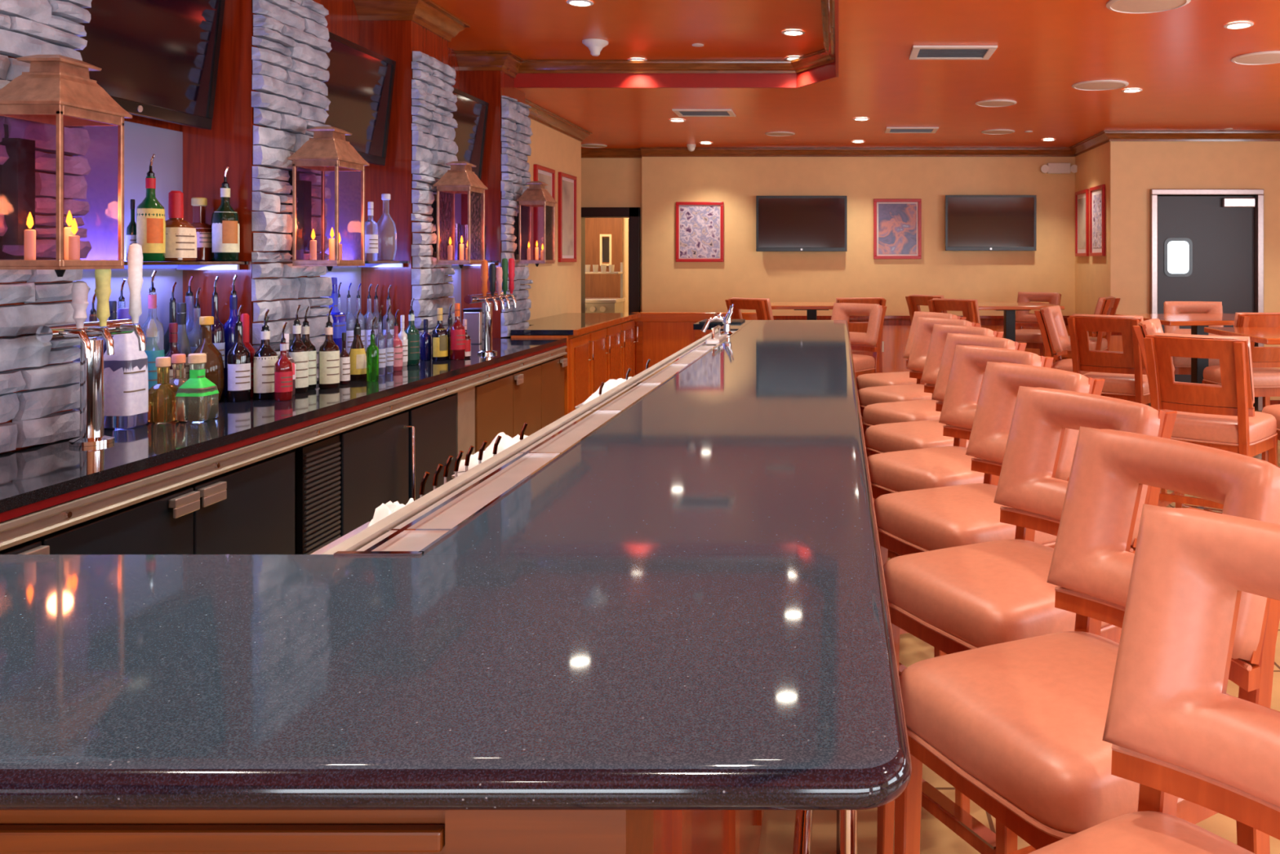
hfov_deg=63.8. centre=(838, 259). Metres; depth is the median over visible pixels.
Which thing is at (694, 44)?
sprinkler cover
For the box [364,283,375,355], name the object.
liquor bottle
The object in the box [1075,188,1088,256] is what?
framed picture
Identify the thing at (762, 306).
bar stool
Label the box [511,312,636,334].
countertop
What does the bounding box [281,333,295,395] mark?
liquor bottle
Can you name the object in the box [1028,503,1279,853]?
bar stool
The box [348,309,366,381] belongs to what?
liquor bottle
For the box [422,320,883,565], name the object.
countertop
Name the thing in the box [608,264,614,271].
cup
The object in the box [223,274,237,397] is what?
liquor bottle
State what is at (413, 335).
liquor bottle
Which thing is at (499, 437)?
liquor bottle
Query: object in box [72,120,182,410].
panel
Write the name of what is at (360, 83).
television
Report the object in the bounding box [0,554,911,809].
countertop
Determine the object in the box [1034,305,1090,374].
bar stool
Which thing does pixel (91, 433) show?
tower
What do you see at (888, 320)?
trim
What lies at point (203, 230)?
liquor bottle
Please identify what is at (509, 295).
faucet
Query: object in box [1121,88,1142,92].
recessed light
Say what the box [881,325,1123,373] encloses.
trim
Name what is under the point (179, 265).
glass shelf
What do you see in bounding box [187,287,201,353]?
liquor bottle
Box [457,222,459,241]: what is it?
drinking glass
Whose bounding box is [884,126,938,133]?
ceiling vent
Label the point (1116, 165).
wall
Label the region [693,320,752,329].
countertop
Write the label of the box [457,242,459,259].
drinking glass
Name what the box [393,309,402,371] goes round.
liquor bottle
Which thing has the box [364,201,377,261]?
liquor bottle
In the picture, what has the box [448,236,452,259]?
candle
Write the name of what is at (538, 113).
trim
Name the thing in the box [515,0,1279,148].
ceiling
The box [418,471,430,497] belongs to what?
liquor bottle
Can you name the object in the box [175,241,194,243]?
print
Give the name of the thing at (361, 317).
liquor bottle
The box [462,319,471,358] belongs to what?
liquor bottle
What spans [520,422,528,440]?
liquor bottle
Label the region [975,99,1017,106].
ceiling speaker
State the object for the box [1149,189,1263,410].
door
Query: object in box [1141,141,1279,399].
wall
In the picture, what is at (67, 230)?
candle
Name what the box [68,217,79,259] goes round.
candle
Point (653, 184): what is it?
wall
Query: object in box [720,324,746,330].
countertop
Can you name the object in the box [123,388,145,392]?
print
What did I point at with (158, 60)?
television
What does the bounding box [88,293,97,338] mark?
liquor bottle
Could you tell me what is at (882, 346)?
wall outlet
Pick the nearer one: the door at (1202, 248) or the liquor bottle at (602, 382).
the liquor bottle at (602, 382)
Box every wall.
[124,0,459,131]
[524,118,581,319]
[581,156,1075,315]
[622,217,628,312]
[633,311,757,375]
[1075,141,1141,314]
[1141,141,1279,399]
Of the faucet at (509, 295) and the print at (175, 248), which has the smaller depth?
the print at (175, 248)
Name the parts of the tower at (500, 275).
tap handle, tap handle, tap handle, tap handle, tap handle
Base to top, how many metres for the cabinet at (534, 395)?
0.809 m
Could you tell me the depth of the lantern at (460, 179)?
5.79 m
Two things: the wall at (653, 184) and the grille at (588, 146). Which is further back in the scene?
the wall at (653, 184)
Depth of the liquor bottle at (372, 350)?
4.51 m
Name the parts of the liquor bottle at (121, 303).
glass, pourer spout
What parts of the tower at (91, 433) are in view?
tap handle, tap handle, tap handle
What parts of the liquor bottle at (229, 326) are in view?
pourer spout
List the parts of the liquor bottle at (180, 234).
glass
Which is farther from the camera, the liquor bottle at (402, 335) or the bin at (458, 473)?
the liquor bottle at (402, 335)
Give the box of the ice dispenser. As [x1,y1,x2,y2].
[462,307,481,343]
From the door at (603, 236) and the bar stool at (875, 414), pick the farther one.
the door at (603, 236)
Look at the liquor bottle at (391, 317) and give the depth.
5.54 m
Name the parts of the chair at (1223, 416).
leg, leg, backrest, chrome plate, rail, seat frame, seat, leg, leg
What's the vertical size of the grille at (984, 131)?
0.012 m
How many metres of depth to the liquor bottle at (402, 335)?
5.18 m
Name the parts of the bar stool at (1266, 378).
seat, seat frame, leg, backrest, rail, leg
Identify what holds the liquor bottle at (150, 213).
on the glass shelf at (179, 265)
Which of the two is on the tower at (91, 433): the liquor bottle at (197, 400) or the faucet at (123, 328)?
the faucet at (123, 328)
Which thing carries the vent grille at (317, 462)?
attached to the cooler at (288, 502)
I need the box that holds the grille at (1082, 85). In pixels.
[1075,81,1125,89]
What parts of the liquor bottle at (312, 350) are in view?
pourer spout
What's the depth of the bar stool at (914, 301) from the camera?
9.53 m
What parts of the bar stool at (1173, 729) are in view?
seat, leg, backrest, rail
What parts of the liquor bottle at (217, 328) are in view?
pourer spout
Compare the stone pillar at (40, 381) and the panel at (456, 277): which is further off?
the panel at (456, 277)
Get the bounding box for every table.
[770,302,835,319]
[977,302,1064,341]
[1115,313,1235,383]
[1204,327,1279,344]
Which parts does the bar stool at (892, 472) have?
seat frame, seat, leg, rail, leg, backrest, leg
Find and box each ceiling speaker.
[581,143,607,147]
[764,131,795,136]
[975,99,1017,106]
[981,128,1014,134]
[1071,80,1128,90]
[1106,0,1191,13]
[1231,50,1279,64]
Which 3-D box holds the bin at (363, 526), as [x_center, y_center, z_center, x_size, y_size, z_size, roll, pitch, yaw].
[-0.902,0.661,1.935,0.145,0.238,0.278,0,0,0]
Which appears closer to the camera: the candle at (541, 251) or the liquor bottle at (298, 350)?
the liquor bottle at (298, 350)
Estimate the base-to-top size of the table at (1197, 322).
1.070 m
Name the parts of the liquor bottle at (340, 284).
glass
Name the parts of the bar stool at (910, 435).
leg, seat frame, seat, rail, backrest, leg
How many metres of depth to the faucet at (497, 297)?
5.85 m
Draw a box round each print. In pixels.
[123,369,145,373]
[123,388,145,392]
[175,235,194,236]
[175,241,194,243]
[175,248,194,249]
[197,386,215,390]
[199,232,211,234]
[235,369,249,372]
[537,173,551,254]
[562,179,573,255]
[878,204,916,253]
[1078,197,1085,248]
[1093,193,1102,248]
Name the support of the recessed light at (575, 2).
in the ceiling at (531, 29)
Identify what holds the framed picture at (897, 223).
attached to the wall at (653, 184)
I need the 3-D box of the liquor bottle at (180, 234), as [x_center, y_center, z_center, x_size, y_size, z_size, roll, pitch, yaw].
[-2.449,-0.125,3.696,0.106,0.261,0.105,0,0,0]
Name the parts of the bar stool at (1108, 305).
seat, seat frame, rail, leg, backrest, leg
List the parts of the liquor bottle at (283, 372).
pourer spout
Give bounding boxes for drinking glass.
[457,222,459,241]
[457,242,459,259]
[459,224,467,241]
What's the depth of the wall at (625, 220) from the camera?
13.70 m
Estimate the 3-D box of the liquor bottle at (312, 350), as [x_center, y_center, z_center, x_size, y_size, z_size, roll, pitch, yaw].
[-2.263,0.372,4.248,0.081,0.355,0.081,0,0,0]
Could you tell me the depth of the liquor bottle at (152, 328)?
3.69 m
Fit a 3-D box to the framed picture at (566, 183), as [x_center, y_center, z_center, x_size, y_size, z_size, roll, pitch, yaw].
[-2.534,-0.390,9.350,0.030,0.820,0.540,0,0,0]
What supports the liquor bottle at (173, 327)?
on the countertop at (46, 488)
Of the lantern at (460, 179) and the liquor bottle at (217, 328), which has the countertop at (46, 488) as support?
the liquor bottle at (217, 328)
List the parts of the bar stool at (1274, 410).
leg, seat, seat frame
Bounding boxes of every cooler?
[0,435,340,554]
[334,394,456,537]
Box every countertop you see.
[0,337,567,550]
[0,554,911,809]
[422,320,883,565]
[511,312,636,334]
[585,297,625,302]
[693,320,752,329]
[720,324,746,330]
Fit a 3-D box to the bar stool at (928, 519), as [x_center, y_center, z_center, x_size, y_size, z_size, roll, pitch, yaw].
[0.433,0.905,2.986,0.564,1.149,0.478,0,0,-29]
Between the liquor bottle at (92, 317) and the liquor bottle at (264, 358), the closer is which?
the liquor bottle at (92, 317)
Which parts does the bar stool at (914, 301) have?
leg, backrest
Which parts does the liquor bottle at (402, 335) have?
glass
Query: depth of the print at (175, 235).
3.67 m
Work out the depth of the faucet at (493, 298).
5.74 m
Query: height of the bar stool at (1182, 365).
1.149 m
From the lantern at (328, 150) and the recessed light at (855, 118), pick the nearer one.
the lantern at (328, 150)
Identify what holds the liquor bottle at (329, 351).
on the countertop at (46, 488)
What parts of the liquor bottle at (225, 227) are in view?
pourer spout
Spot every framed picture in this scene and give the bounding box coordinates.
[533,164,555,260]
[558,172,576,262]
[675,201,724,262]
[873,199,921,258]
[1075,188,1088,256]
[1089,184,1105,256]
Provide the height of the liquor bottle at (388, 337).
0.332 m
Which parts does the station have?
control knob, control knob, post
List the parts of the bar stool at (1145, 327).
leg, backrest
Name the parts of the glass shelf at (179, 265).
shelf glass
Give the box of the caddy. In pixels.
[705,324,726,345]
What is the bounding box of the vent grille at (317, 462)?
[296,435,340,554]
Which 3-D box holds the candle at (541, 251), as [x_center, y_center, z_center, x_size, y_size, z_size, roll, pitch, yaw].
[-2.165,-0.050,7.312,0.026,0.136,0.026,0,0,0]
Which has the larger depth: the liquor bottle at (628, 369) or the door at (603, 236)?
the door at (603, 236)
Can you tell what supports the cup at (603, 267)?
on the station
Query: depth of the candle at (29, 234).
2.77 m
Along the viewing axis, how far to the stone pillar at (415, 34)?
5.59 m
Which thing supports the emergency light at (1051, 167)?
attached to the wall at (653, 184)
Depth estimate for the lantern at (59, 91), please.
2.80 m
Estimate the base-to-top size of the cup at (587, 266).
0.090 m
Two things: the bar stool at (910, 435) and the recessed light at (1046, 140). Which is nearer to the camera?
the bar stool at (910, 435)
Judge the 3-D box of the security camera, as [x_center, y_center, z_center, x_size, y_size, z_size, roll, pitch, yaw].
[-1.621,-1.232,11.000,0.100,0.075,0.100,0,0,0]
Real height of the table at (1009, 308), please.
1.070 m
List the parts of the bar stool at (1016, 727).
leg, seat frame, seat, leg, rail, backrest, leg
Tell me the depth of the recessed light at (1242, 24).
5.38 m
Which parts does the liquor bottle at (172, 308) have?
glass, pourer spout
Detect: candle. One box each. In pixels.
[24,212,35,259]
[63,210,75,259]
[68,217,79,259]
[310,228,316,259]
[328,227,334,259]
[338,232,342,259]
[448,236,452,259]
[459,235,463,259]
[466,241,467,259]
[527,242,530,259]
[534,240,538,259]
[540,244,543,259]
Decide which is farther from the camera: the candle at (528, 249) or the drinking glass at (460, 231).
the candle at (528, 249)
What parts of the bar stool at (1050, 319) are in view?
leg, backrest, rail, seat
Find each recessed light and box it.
[566,0,593,6]
[627,57,647,60]
[669,119,685,121]
[699,142,712,144]
[781,29,804,35]
[785,56,799,60]
[850,140,865,142]
[853,117,869,120]
[1041,138,1055,141]
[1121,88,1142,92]
[1223,21,1253,28]
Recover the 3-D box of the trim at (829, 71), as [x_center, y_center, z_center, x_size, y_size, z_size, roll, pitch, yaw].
[-1.275,-1.363,1.890,2.550,0.189,10.980,0,0,0]
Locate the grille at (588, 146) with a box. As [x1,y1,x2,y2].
[581,145,605,147]
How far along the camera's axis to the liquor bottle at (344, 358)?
4.42 m
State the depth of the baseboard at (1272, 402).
9.84 m
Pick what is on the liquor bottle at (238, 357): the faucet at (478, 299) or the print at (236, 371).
the print at (236, 371)
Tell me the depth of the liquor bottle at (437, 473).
1.94 m
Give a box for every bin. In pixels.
[311,521,369,554]
[451,471,464,478]
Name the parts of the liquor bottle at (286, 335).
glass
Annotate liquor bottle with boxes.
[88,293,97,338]
[103,300,116,354]
[103,307,148,428]
[117,279,126,319]
[125,199,136,261]
[136,153,165,261]
[141,270,164,389]
[147,356,177,422]
[164,191,196,261]
[164,281,177,355]
[164,323,186,379]
[169,353,188,387]
[175,353,218,422]
[177,302,191,378]
[185,275,201,334]
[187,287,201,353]
[188,315,224,400]
[191,197,212,261]
[211,166,239,261]
[211,275,225,399]
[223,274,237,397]
[226,304,250,401]
[240,313,255,398]
[253,309,278,399]
[274,321,293,400]
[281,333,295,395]
[288,304,308,393]
[301,306,316,390]
[318,306,339,388]
[322,277,346,354]
[337,281,341,311]
[339,332,350,384]
[345,282,355,354]
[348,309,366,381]
[354,283,364,347]
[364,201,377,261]
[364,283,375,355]
[366,315,378,382]
[373,284,382,336]
[374,304,386,375]
[377,193,396,261]
[382,284,395,337]
[384,304,393,373]
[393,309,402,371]
[398,315,408,366]
[404,297,419,364]
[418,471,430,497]
[420,319,431,359]
[431,307,448,360]
[432,463,443,489]
[443,455,453,484]
[446,303,452,358]
[449,302,465,359]
[453,450,463,477]
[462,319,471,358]
[464,445,474,471]
[478,440,487,464]
[493,435,502,455]
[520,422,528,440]
[598,381,604,395]
[625,368,631,380]
[645,358,650,368]
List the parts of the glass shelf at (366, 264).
shelf glass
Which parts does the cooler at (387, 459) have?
door, door handle, door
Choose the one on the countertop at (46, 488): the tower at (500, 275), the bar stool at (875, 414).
the tower at (500, 275)
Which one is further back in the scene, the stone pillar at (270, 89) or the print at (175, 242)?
the stone pillar at (270, 89)
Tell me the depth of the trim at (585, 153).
11.40 m
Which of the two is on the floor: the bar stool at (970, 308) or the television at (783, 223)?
the bar stool at (970, 308)
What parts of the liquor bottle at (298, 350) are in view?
pourer spout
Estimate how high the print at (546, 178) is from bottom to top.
0.690 m
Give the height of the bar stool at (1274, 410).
1.149 m
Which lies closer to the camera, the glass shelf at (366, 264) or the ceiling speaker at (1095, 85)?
the glass shelf at (366, 264)
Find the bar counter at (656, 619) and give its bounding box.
[0,320,911,853]
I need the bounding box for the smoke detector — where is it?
[582,38,608,56]
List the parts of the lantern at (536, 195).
glass pane, frame, plate, glass pane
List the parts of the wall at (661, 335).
partition panel, cap rail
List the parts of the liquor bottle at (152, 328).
glass, pourer spout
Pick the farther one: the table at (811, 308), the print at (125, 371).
the table at (811, 308)
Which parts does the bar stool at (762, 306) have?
leg, leg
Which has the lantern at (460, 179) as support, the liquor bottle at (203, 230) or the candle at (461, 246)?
the candle at (461, 246)
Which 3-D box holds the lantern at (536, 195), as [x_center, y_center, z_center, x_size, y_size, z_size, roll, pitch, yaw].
[-2.227,-0.263,7.312,0.258,0.621,0.277,0,0,0]
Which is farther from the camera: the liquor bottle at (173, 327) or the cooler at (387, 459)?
the cooler at (387, 459)
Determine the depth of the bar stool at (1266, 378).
6.33 m
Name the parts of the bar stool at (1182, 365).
seat frame, backrest, seat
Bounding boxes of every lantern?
[0,54,132,276]
[287,126,368,271]
[431,160,488,267]
[514,181,556,266]
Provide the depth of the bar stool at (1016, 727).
1.65 m
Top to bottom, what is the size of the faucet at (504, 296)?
0.082 m
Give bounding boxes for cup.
[585,264,590,271]
[592,264,598,271]
[600,264,606,271]
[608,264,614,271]
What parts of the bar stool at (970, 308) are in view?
leg, leg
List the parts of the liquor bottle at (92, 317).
pourer spout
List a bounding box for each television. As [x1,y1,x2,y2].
[75,0,225,129]
[323,31,395,165]
[449,87,488,180]
[755,195,847,251]
[945,195,1036,250]
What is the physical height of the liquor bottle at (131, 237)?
0.224 m
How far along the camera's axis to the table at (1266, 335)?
5.70 m
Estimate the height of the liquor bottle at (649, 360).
0.375 m
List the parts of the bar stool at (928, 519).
leg, chrome plate, leg, seat, seat frame, rail, leg, backrest, leg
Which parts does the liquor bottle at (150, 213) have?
pourer spout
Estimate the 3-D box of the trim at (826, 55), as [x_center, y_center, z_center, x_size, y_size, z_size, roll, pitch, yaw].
[-1.285,-1.415,1.880,2.530,0.085,10.960,0,0,0]
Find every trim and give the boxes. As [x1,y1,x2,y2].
[514,0,838,88]
[517,0,835,73]
[524,97,592,142]
[581,148,641,157]
[640,129,1279,156]
[773,315,1121,335]
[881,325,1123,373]
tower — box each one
[35,243,146,446]
[463,257,516,354]
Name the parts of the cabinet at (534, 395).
door, door handle, door, door, door handle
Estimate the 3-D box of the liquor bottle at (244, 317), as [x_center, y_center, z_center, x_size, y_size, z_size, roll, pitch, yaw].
[-2.368,0.382,3.989,0.078,0.336,0.077,0,0,0]
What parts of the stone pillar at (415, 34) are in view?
crown moulding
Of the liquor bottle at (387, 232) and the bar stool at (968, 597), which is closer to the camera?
the bar stool at (968, 597)
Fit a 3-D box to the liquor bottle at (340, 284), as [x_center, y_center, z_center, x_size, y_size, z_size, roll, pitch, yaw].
[-2.619,0.332,5.239,0.062,0.435,0.062,0,0,0]
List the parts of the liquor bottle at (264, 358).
pourer spout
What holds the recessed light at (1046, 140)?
in the ceiling at (1180, 58)
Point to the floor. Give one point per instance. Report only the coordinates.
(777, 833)
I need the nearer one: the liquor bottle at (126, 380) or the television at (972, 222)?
the liquor bottle at (126, 380)
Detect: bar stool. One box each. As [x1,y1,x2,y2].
[724,297,773,319]
[831,302,886,378]
[835,297,886,373]
[856,311,966,390]
[857,316,980,424]
[862,324,1003,435]
[864,333,1026,558]
[866,344,1053,657]
[873,361,1104,813]
[876,386,1177,853]
[893,426,1279,853]
[905,293,947,324]
[927,297,981,327]
[1002,292,1061,361]
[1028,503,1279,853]
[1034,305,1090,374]
[1050,296,1120,364]
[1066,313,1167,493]
[1133,318,1174,409]
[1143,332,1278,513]
[1163,301,1223,375]
[1202,312,1279,408]
[1262,404,1279,461]
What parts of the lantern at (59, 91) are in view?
frame, plate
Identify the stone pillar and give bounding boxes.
[0,0,93,453]
[180,0,333,381]
[353,0,470,356]
[454,50,533,337]
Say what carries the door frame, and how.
in the wall at (653, 184)
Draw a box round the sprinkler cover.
[692,43,703,46]
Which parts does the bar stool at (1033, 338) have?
seat, rail, seat frame, backrest, leg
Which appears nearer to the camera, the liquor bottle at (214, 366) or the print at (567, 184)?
the liquor bottle at (214, 366)
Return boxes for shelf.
[124,261,239,270]
[357,262,403,266]
[463,260,494,265]
[585,271,623,273]
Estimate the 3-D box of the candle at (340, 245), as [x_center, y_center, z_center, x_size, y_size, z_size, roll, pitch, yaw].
[-2.165,-0.050,4.332,0.026,0.136,0.026,0,0,0]
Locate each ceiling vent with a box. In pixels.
[671,108,736,116]
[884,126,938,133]
[908,44,997,59]
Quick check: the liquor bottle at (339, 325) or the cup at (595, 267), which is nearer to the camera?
the liquor bottle at (339, 325)
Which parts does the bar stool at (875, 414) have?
leg, seat, rail, backrest, leg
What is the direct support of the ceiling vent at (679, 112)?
in the ceiling at (1180, 58)
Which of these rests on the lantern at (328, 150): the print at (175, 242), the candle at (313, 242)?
the candle at (313, 242)
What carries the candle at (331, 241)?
on the lantern at (328, 150)
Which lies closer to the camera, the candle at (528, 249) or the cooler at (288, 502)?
the cooler at (288, 502)
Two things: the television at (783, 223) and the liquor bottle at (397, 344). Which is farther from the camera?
the television at (783, 223)
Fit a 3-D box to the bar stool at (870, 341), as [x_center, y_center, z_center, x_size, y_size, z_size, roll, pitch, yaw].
[0.022,0.905,7.448,0.478,1.149,0.564,0,0,38]
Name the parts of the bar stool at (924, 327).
seat frame, seat, rail, leg, backrest, leg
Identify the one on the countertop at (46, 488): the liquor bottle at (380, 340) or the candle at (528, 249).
the liquor bottle at (380, 340)
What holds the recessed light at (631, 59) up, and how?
in the ceiling at (531, 29)
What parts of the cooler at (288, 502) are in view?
door, door handle, door, door handle, door handle, door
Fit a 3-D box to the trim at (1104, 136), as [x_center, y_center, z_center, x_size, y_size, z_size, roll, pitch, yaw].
[1.585,-1.219,3.865,7.630,0.100,14.930,0,0,0]
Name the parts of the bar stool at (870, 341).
backrest, seat, rail, seat frame, leg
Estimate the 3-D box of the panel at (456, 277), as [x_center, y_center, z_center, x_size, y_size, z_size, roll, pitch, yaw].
[-2.674,0.014,6.595,0.011,1.068,0.946,0,0,0]
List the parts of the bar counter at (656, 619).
panel moulding, drink rail, foot rail, support post, support post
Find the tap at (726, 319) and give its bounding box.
[701,303,733,335]
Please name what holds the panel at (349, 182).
attached to the wall at (342, 20)
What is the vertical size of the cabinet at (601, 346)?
0.984 m
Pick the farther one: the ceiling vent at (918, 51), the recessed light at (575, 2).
the ceiling vent at (918, 51)
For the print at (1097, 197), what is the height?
0.550 m
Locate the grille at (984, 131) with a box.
[982,130,1013,133]
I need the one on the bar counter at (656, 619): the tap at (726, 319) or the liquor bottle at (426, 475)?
the tap at (726, 319)
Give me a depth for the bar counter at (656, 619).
1.04 m
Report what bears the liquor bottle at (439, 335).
on the countertop at (46, 488)
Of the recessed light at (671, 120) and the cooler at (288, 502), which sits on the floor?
the cooler at (288, 502)
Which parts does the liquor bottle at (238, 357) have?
pourer spout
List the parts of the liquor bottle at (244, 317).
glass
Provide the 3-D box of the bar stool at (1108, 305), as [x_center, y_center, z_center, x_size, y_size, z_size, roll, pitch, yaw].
[2.232,0.905,9.084,0.564,1.149,0.478,0,0,27]
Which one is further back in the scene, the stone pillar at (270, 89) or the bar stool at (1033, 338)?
the bar stool at (1033, 338)
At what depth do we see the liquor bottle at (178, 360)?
3.60 m
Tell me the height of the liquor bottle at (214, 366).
0.331 m
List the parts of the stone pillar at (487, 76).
crown moulding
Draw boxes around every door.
[585,217,622,297]
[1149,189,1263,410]
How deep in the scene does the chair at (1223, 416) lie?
4.43 m
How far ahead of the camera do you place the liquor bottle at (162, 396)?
3.38 m
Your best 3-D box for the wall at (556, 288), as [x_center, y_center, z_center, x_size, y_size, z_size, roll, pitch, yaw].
[-2.625,0.010,8.760,0.150,2.940,2.280,0,0,0]
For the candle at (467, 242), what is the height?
0.136 m
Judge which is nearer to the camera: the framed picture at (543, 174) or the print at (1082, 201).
the framed picture at (543, 174)
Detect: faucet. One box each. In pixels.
[62,328,91,358]
[86,327,114,355]
[119,324,146,351]
[476,297,489,311]
[484,296,497,310]
[491,295,504,309]
[497,294,510,308]
[506,293,516,307]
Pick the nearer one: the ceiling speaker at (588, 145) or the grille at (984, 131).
the grille at (984, 131)
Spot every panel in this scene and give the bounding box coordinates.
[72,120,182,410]
[320,171,360,315]
[448,193,461,322]
[449,386,475,465]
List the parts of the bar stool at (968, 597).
leg, chrome plate, seat, seat frame, leg, leg, rail, backrest, leg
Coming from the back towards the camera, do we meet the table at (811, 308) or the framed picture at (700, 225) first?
the framed picture at (700, 225)
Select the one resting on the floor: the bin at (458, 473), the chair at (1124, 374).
the chair at (1124, 374)
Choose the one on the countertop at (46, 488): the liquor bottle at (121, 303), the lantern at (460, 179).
the liquor bottle at (121, 303)
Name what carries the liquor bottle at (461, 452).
in the rail
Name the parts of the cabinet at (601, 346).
door, door panel, door handle, door, door panel, door handle, door, door panel, door handle, door, door panel, door handle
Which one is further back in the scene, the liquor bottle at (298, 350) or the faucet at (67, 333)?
the liquor bottle at (298, 350)
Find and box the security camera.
[686,143,695,151]
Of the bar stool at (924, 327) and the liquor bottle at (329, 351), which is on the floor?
the bar stool at (924, 327)
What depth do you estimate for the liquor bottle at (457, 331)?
5.51 m
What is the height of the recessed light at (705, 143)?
0.008 m
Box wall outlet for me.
[881,341,884,351]
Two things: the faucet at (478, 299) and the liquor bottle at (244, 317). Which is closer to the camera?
the liquor bottle at (244, 317)
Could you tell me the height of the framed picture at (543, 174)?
0.820 m
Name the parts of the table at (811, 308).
plate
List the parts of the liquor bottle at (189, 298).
pourer spout, glass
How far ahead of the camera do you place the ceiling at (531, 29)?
6.28 m
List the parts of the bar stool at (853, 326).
backrest, seat frame, leg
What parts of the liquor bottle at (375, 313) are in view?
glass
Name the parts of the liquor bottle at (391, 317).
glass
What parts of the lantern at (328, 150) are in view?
frame, plate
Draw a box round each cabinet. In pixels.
[475,356,567,453]
[511,312,640,415]
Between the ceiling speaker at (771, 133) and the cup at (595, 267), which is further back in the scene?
the cup at (595, 267)
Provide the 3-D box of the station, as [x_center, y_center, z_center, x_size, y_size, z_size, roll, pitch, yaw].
[-3.160,0.754,12.390,0.920,1.449,0.560,0,0,0]
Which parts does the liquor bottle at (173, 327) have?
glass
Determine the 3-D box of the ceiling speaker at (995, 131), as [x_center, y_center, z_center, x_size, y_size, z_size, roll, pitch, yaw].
[1.573,-1.264,9.870,0.330,0.012,0.330,0,0,0]
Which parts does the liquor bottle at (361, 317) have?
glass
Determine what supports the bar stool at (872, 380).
on the floor
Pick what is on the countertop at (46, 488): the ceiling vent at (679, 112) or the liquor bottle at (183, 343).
the liquor bottle at (183, 343)
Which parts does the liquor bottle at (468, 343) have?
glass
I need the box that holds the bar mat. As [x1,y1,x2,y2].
[698,319,745,323]
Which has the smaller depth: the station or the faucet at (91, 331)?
the faucet at (91, 331)
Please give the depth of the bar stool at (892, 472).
3.62 m
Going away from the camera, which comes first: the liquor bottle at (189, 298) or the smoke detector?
the liquor bottle at (189, 298)
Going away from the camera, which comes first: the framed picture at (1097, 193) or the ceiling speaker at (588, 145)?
the framed picture at (1097, 193)
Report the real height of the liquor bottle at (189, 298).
0.487 m
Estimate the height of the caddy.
0.082 m
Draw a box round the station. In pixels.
[585,262,625,312]
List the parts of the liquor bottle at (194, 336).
glass, pourer spout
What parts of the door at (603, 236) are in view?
lite frame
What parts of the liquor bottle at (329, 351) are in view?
pourer spout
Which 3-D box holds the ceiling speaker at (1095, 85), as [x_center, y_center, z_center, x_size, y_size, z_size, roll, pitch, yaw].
[1.893,-1.264,7.243,0.400,0.012,0.400,0,0,0]
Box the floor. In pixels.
[758,409,1279,853]
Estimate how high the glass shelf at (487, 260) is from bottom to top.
0.034 m
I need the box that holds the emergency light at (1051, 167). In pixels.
[1040,162,1077,173]
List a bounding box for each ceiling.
[431,0,824,59]
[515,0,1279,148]
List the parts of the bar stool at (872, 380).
seat, backrest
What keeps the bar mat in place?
on the bar counter at (656, 619)
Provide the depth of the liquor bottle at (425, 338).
5.48 m
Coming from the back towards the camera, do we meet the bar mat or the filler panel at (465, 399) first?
the bar mat
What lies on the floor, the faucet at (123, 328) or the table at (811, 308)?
the table at (811, 308)
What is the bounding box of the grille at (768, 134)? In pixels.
[766,133,793,135]
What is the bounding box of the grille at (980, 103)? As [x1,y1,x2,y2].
[977,101,1014,106]
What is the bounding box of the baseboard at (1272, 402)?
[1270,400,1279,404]
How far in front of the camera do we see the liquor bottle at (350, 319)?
5.33 m
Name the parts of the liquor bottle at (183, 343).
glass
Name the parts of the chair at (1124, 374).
leg, backrest, rail, seat, seat frame, leg, leg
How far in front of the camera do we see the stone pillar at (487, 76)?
7.07 m
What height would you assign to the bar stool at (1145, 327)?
1.149 m
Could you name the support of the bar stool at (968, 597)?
on the floor
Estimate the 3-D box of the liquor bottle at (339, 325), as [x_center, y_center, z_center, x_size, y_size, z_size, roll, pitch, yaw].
[-2.451,0.317,4.852,0.093,0.465,0.092,0,0,0]
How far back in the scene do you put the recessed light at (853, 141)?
10.69 m
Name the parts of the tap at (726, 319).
spout, valve knob, lever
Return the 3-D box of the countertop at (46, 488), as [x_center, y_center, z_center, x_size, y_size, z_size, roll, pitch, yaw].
[-2.297,0.608,4.255,0.762,0.115,5.610,0,0,0]
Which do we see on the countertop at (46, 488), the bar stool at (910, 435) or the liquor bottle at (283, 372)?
the liquor bottle at (283, 372)
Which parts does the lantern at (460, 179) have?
glass pane, plate, frame, glass pane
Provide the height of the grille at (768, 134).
0.012 m
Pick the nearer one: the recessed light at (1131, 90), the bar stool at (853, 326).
the recessed light at (1131, 90)
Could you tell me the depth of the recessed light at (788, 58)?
7.18 m
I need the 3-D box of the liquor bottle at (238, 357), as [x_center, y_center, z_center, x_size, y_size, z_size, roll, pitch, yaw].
[-2.342,0.362,3.906,0.081,0.375,0.080,0,0,0]
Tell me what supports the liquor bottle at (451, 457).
in the rail
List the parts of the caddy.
caddy handle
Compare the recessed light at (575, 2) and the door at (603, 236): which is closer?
the recessed light at (575, 2)

